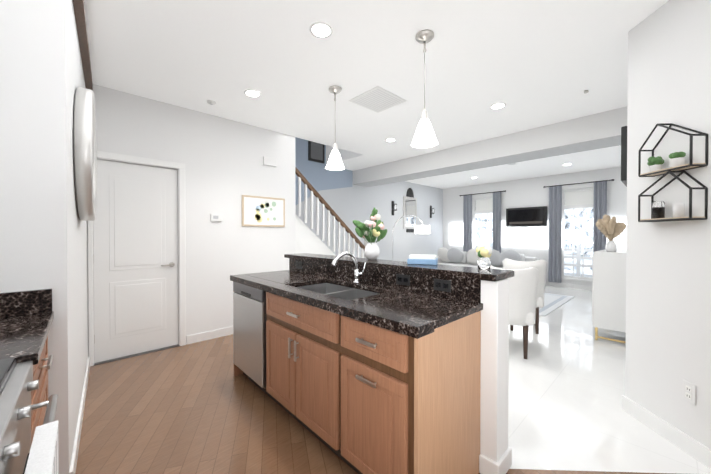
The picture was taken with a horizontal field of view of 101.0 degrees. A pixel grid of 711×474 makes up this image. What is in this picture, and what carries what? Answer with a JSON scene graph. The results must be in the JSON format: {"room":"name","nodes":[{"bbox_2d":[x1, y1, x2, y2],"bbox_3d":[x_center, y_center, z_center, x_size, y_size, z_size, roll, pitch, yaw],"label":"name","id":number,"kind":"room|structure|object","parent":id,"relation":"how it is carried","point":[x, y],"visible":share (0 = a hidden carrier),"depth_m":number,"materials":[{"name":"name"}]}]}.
{"room":"kitchen","nodes":[
{"label":"kitchen","id":0,"kind":"room"},
{"bbox_2d":[0,0,710,473],"bbox_3d":[2.072,-0.123,3.403,9.470,2.770,5.820,0,1,-43],"label":"wall","id":1,"kind":"structure","parent":0,"point":[668,280],"depth_m":1.84,"materials":[{"name":"white paint"}]},
{"bbox_2d":[69,357,89,473],"bbox_3d":[-2.010,1.223,2.161,0.100,0.100,1.811,0,1,-43],"label":"baseboard","id":2,"kind":"structure","parent":1,"relation":"attached to","point":[81,411],"depth_m":1.88,"materials":[{"name":"white wood"}]},
{"bbox_2d":[73,0,92,90],"bbox_3d":[-1.995,-1.459,2.148,0.138,0.073,1.847,0,1,-43],"label":"trim","id":3,"kind":"structure","parent":1,"relation":"attached to","point":[80,15],"depth_m":2.12,"materials":[{"name":"wood"}]},
{"bbox_2d":[73,87,96,220],"bbox_3d":[-1.913,-0.572,2.090,0.127,0.909,0.911,0,1,-43],"label":"round mirror","id":4,"kind":"object","parent":1,"relation":"attached to","point":[85,149],"visible":0.96,"depth_m":1.79,"materials":[{"name":"white mirror"}]},
{"bbox_2d":[93,159,177,362],"bbox_3d":[-2.327,0.238,3.147,0.735,2.028,0.093,0,1,-43],"label":"door","id":5,"kind":"structure","parent":1,"relation":"in","point":[135,237],"depth_m":3.13,"materials":[{"name":"white wood"}]},
{"bbox_2d":[88,151,185,366],"bbox_3d":[-2.330,0.206,3.175,0.841,2.115,0.118,0,1,-43],"label":"door frame","id":6,"kind":"structure","parent":1,"relation":"attached to","point":[114,157],"depth_m":3.30,"materials":[{"name":"white painted wood"}]},
{"bbox_2d":[186,326,232,343],"bbox_3d":[-1.438,1.207,3.948,1.489,0.100,0.013,0,1,-43],"label":"baseboard","id":7,"kind":"structure","parent":1,"relation":"attached to","point":[203,336],"depth_m":3.60,"materials":[{"name":"white wood"}]},
{"bbox_2d":[211,214,221,220],"bbox_3d":[-1.734,-0.240,3.652,0.130,0.090,0.024,0,1,-43],"label":"thermostat","id":8,"kind":"object","parent":1,"relation":"attached to","point":[216,217],"visible":0.96,"depth_m":3.64,"materials":[{"name":"white plastic"}]},
{"bbox_2d":[242,195,284,226],"bbox_3d":[-1.269,-0.351,4.084,0.630,0.415,0.024,0,1,-43],"label":"picture frame","id":9,"kind":"object","parent":1,"relation":"attached to","point":[258,211],"visible":1,"depth_m":4.06,"materials":[{"name":"white paper"}]},
{"bbox_2d":[263,157,276,166],"bbox_3d":[-1.207,-1.059,4.132,0.195,0.110,0.030,0,1,-43],"label":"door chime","id":10,"kind":"object","parent":1,"relation":"attached to","point":[267,161],"visible":0.98,"depth_m":4.12,"materials":[{"name":"white plastic"}]},
{"bbox_2d":[621,126,626,186],"bbox_3d":[2.241,-0.634,2.410,0.570,0.410,0.042,0,1,-43],"label":"picture","id":11,"kind":"object","parent":1,"relation":"attached to","point":[624,154],"visible":0.4,"depth_m":2.22,"materials":[{"name":"black"}]},
{"bbox_2d":[622,395,710,468],"bbox_3d":[1.947,1.231,1.214,1.369,0.100,1.369,0,1,-43],"label":"baseboard","id":12,"kind":"structure","parent":1,"relation":"attached to","point":[694,448],"depth_m":1.83,"materials":[{"name":"white wood"}]},
{"bbox_2d":[638,123,707,221],"bbox_3d":[1.932,-0.404,1.799,0.097,0.612,0.322,0,0,2],"label":"wall shelves","id":13,"kind":"object","parent":1,"relation":"attached to","point":[680,168],"visible":1,"depth_m":1.74,"materials":[{"name":"black metal"}]},
{"bbox_2d":[647,152,685,218],"bbox_3d":[1.921,-0.317,1.816,0.077,0.400,0.202,0,0,3],"label":"potted plant","id":14,"kind":"object","parent":13,"relation":"on","point":[675,159],"visible":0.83,"depth_m":1.83,"materials":[{"name":"white ceramic"}]},
{"bbox_2d":[682,380,695,404],"bbox_3d":[1.968,0.916,1.729,0.008,0.114,0.070,0,0,2],"label":"outlet","id":15,"kind":"object","parent":1,"relation":"attached to","point":[689,392],"visible":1,"depth_m":1.72,"materials":[{"name":"white plastic"}]},
{"bbox_2d":[295,137,442,261],"bbox_3d":[-0.622,-1.363,6.374,9.350,5.200,0.124,0,1,-43],"label":"wall","id":16,"kind":"structure","parent":0,"point":[344,197],"depth_m":7.17,"materials":[{"name":"white paint"}]},
{"bbox_2d":[308,141,324,163],"bbox_3d":[-0.810,-1.836,6.095,0.400,0.550,0.027,0,1,-43],"label":"framed picture","id":17,"kind":"object","parent":16,"relation":"attached to","point":[316,152],"visible":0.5,"depth_m":6.08,"materials":[{"name":"black"}]},
{"bbox_2d":[392,201,396,214],"bbox_3d":[1.033,-0.765,7.750,0.090,0.380,0.130,0,1,-43],"label":"sconce","id":18,"kind":"object","parent":16,"relation":"attached to","point":[394,207],"visible":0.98,"depth_m":7.76,"materials":[{"name":"black"}]},
{"bbox_2d":[403,188,416,231],"bbox_3d":[1.549,-0.762,8.296,0.620,1.264,0.034,0,1,-43],"label":"ornate mirror","id":19,"kind":"object","parent":16,"relation":"attached to","point":[409,208],"visible":0.94,"depth_m":8.26,"materials":[{"name":"white mirror"}]},
{"bbox_2d":[430,206,433,217],"bbox_3d":[2.357,-0.776,8.983,0.090,0.380,0.130,0,1,-43],"label":"sconce","id":20,"kind":"object","parent":16,"relation":"attached to","point":[431,210],"visible":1,"depth_m":8.99,"materials":[{"name":"black"}]},
{"bbox_2d":[75,334,676,473],"bbox_3d":[0.536,1.276,1.814,5.400,0.001,5.930,0,1,-43],"label":"floor","id":21,"kind":"structure","parent":0,"point":[196,408],"depth_m":1.99,"materials":[{"name":"brown wood"}]},
{"bbox_2d":[0,289,53,444],"bbox_3d":[-0.906,0.773,0.341,0.681,1.030,2.346,0,1,-43],"label":"kitchen cabinet","id":22,"kind":"object","parent":21,"relation":"on","point":[26,319],"depth_m":1.20,"materials":[{"name":"brown wood"}]},
{"bbox_2d":[0,357,57,473],"bbox_3d":[-0.962,0.728,0.428,0.717,1.080,0.750,0,1,-43],"label":"range","id":23,"kind":"object","parent":21,"relation":"on","point":[18,384],"visible":0.92,"depth_m":0.74,"materials":[{"name":"metal"}]},
{"bbox_2d":[25,420,58,473],"bbox_3d":[-0.697,0.721,0.654,0.040,0.480,0.280,0,1,-43],"label":"towel","id":24,"kind":"object","parent":23,"relation":"hanging from","point":[43,458],"visible":1,"depth_m":0.67,"materials":[{"name":"white fabric"}]},
{"bbox_2d":[230,256,513,473],"bbox_3d":[-0.145,0.750,2.155,0.785,1.045,2.155,0,1,-43],"label":"kitchen island","id":25,"kind":"object","parent":21,"relation":"on","point":[364,365],"depth_m":1.55,"materials":[{"name":"brown wood"}]},
{"bbox_2d":[284,253,513,279],"bbox_3d":[0.084,0.206,2.405,0.275,0.036,2.176,0,1,-43],"label":"island countertop","id":26,"kind":"structure","parent":25,"relation":"on","point":[451,270],"depth_m":1.91,"materials":[{"name":"stone"}]},
{"bbox_2d":[353,207,386,259],"bbox_3d":[0.133,-0.030,2.475,0.290,0.432,0.272,0,1,-43],"label":"flower vase","id":27,"kind":"object","parent":26,"relation":"on","point":[370,235],"visible":1,"depth_m":2.41,"materials":[{"name":"white ceramic"}]},
{"bbox_2d":[407,254,437,264],"bbox_3d":[0.479,0.159,2.086,0.200,0.060,0.140,0,1,18],"label":"box","id":28,"kind":"object","parent":26,"relation":"on","point":[423,259],"visible":1,"depth_m":2.02,"materials":[{"name":"blue"}]},
{"bbox_2d":[476,246,491,268],"bbox_3d":[0.782,0.124,1.779,0.110,0.136,0.096,0,1,-43],"label":"posy","id":29,"kind":"object","parent":26,"relation":"on","point":[483,254],"visible":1,"depth_m":1.75,"materials":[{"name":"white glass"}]},
{"bbox_2d":[84,0,668,188],"bbox_3d":[1.718,-2.777,3.849,9.950,2.530,7.350,0,1,-43],"label":"ceiling","id":30,"kind":"structure","parent":0,"point":[531,64],"depth_m":2.56,"materials":[{"name":"white paint"}]},
{"bbox_2d":[207,100,215,104],"bbox_3d":[-1.601,-1.490,3.264,0.090,0.032,0.090,0,1,-43],"label":"smoke detector","id":31,"kind":"object","parent":30,"relation":"attached to","point":[211,102],"visible":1,"depth_m":3.24,"materials":[{"name":"white plastic"}]},
{"bbox_2d":[244,89,260,96],"bbox_3d":[-1.077,-1.502,3.068,0.169,0.006,0.169,0,1,41],"label":"recessed light","id":32,"kind":"object","parent":30,"relation":"in","point":[249,92],"depth_m":3.06,"materials":[{"name":"white"}]},
{"bbox_2d":[309,21,332,37],"bbox_3d":[-0.248,-1.494,2.119,0.169,0.006,0.169,0,1,41],"label":"recessed light","id":33,"kind":"object","parent":30,"relation":"in","point":[322,29],"depth_m":2.11,"materials":[{"name":"white plastic"}]},
{"bbox_2d":[326,86,344,169],"bbox_3d":[-0.207,-1.102,2.980,0.198,0.804,0.198,0,1,-43],"label":"pendant light","id":34,"kind":"object","parent":30,"relation":"hanging from","point":[335,162],"visible":1,"depth_m":2.95,"materials":[{"name":"white glass"}]},
{"bbox_2d":[385,138,395,141],"bbox_3d":[0.548,-1.515,4.581,0.169,0.006,0.169,0,1,38],"label":"recessed light","id":35,"kind":"object","parent":30,"relation":"in","point":[389,139],"depth_m":4.55,"materials":[{"name":"white"}]},
{"bbox_2d":[411,29,437,147],"bbox_3d":[0.515,-1.095,2.183,0.198,0.804,0.198,0,1,-43],"label":"pendant light","id":36,"kind":"object","parent":30,"relation":"hanging from","point":[424,137],"visible":1,"depth_m":2.15,"materials":[{"name":"white glass"}]},
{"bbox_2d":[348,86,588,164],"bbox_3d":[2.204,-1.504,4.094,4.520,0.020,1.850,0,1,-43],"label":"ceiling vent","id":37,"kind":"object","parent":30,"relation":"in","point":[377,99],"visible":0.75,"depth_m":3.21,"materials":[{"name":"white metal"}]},
{"bbox_2d":[353,106,627,186],"bbox_3d":[1.766,-1.363,5.225,0.520,0.320,4.820,0,1,-43],"label":"ceiling beam","id":38,"kind":"structure","parent":30,"relation":"attached to","point":[600,130],"depth_m":4.35,"materials":[{"name":"white paint"}]},
{"bbox_2d":[490,103,505,108],"bbox_3d":[1.636,-1.504,3.367,0.169,0.006,0.169,0,1,23],"label":"recessed light","id":39,"kind":"object","parent":30,"relation":"in","point":[497,105],"depth_m":3.35,"materials":[{"name":"white plastic"}]},
{"bbox_2d":[97,286,710,473],"bbox_3d":[1.754,1.258,3.917,10.050,0.001,7.350,0,1,-43],"label":"floor","id":40,"kind":"structure","parent":0,"point":[566,391],"depth_m":2.21,"materials":[{"name":"white tile"}]},
{"bbox_2d":[296,215,335,255],"bbox_3d":[-1.370,-0.176,4.917,3.425,2.851,1.008,0,1,-43],"label":"wall","id":41,"kind":"structure","parent":40,"relation":"on","point":[308,240],"depth_m":4.78,"materials":[{"name":"white paint"}]},
{"bbox_2d":[295,167,367,257],"bbox_3d":[-0.355,-0.075,5.099,1.701,2.046,0.110,0,1,-43],"label":"stair railing","id":42,"kind":"object","parent":41,"relation":"attached to","point":[311,188],"visible":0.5,"depth_m":4.92,"materials":[{"name":"white wood"}]},
{"bbox_2d":[392,215,429,259],"bbox_3d":[1.348,0.334,7.498,1.125,1.787,0.377,0,0,-5],"label":"floor lamp","id":43,"kind":"object","parent":40,"relation":"on","point":[422,229],"visible":0.79,"depth_m":7.42,"materials":[{"name":"silver metal"}]},
{"bbox_2d":[436,247,536,268],"bbox_3d":[3.345,0.768,8.031,0.930,0.908,2.650,0,1,-43],"label":"sofa","id":44,"kind":"object","parent":40,"relation":"on","point":[455,256],"visible":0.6,"depth_m":8.03,"materials":[{"name":"fabric"}]},
{"bbox_2d":[490,265,538,358],"bbox_3d":[1.761,0.792,3.310,0.604,0.951,0.572,0,1,-43],"label":"chair","id":45,"kind":"object","parent":40,"relation":"on","point":[523,283],"visible":0.58,"depth_m":3.06,"materials":[{"name":"white fabric"}]},
{"bbox_2d":[502,258,546,333],"bbox_3d":[2.344,0.778,4.081,0.609,0.966,0.582,0,1,-43],"label":"chair","id":46,"kind":"object","parent":40,"relation":"on","point":[540,266],"visible":0.42,"depth_m":3.84,"materials":[{"name":"white fabric"}]},
{"bbox_2d":[539,293,574,315],"bbox_3d":[2.728,1.228,6.430,2.100,0.015,3.000,0,1,-43],"label":"rug","id":47,"kind":"object","parent":40,"relation":"on","point":[552,302],"visible":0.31,"depth_m":5.52,"materials":[{"name":"white fabric"}]},
{"bbox_2d":[592,249,625,342],"bbox_3d":[3.410,0.719,3.785,1.000,1.080,0.425,0,1,-43],"label":"sideboard","id":48,"kind":"object","parent":40,"relation":"on","point":[609,290],"visible":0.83,"depth_m":3.48,"materials":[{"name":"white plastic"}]},
{"bbox_2d":[596,214,625,251],"bbox_3d":[3.128,-0.049,3.579,0.394,0.454,0.283,0,1,-43],"label":"vase","id":49,"kind":"object","parent":48,"relation":"on","point":[609,228],"visible":1,"depth_m":3.51,"materials":[{"name":"white ceramic"}]},
{"bbox_2d":[443,167,626,285],"bbox_3d":[4.537,-0.161,7.814,0.150,2.770,4.820,0,1,-43],"label":"wall","id":50,"kind":"structure","parent":0,"point":[532,241],"depth_m":7.68,"materials":[{"name":"white paint"}]},
{"bbox_2d":[472,194,492,248],"bbox_3d":[3.757,-0.092,8.579,0.150,2.260,0.780,0,1,-43],"label":"window","id":51,"kind":"structure","parent":50,"relation":"in","point":[483,204],"depth_m":8.66,"materials":[{"name":"white"}]},
{"bbox_2d":[460,190,505,252],"bbox_3d":[3.654,-0.092,8.510,0.066,2.382,1.344,0,1,-43],"label":"curtain","id":52,"kind":"object","parent":51,"relation":"hanging from","point":[467,223],"visible":0.81,"depth_m":8.73,"materials":[{"name":"grey fabric"}]},
{"bbox_2d":[506,206,547,226],"bbox_3d":[4.473,-0.525,7.697,0.096,0.500,0.960,0,1,-43],"label":"television","id":53,"kind":"object","parent":50,"relation":"attached to","point":[526,217],"visible":1,"depth_m":7.64,"materials":[{"name":"black"}]},
{"bbox_2d":[545,282,591,290],"bbox_3d":[4.477,1.175,7.770,0.014,0.100,4.820,0,1,-43],"label":"baseboard","id":54,"kind":"structure","parent":50,"relation":"attached to","point":[573,286],"depth_m":7.04,"materials":[{"name":"white wood"}]},
{"bbox_2d":[561,184,593,281],"bbox_3d":[5.277,-0.078,6.947,0.150,2.260,0.780,0,1,-43],"label":"window","id":55,"kind":"structure","parent":50,"relation":"in","point":[573,197],"depth_m":7.00,"materials":[{"name":"white painted wood"},{"name":"glass"}]},
{"bbox_2d":[543,179,613,282],"bbox_3d":[5.174,-0.079,6.878,0.066,2.382,1.344,0,1,-43],"label":"curtain","id":56,"kind":"object","parent":55,"relation":"hanging from","point":[555,228],"visible":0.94,"depth_m":7.11,"materials":[{"name":"grey fabric"}]},
{"label":"outside","id":57,"kind":"structure","parent":0,"visible":0},
{"bbox_2d":[475,190,592,274],"bbox_3d":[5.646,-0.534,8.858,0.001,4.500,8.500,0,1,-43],"label":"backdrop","id":58,"kind":"structure","parent":57,"point":[588,224],"depth_m":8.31,"materials":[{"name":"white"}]},
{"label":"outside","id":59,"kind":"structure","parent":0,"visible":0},
{"bbox_2d":[475,239,592,277],"bbox_3d":[5.152,0.669,8.408,1.250,1.200,5.500,0,1,-43],"label":"railing","id":60,"kind":"object","parent":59,"point":[578,250],"visible":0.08,"depth_m":7.65,"materials":[{"name":"white metal"}]}
]}

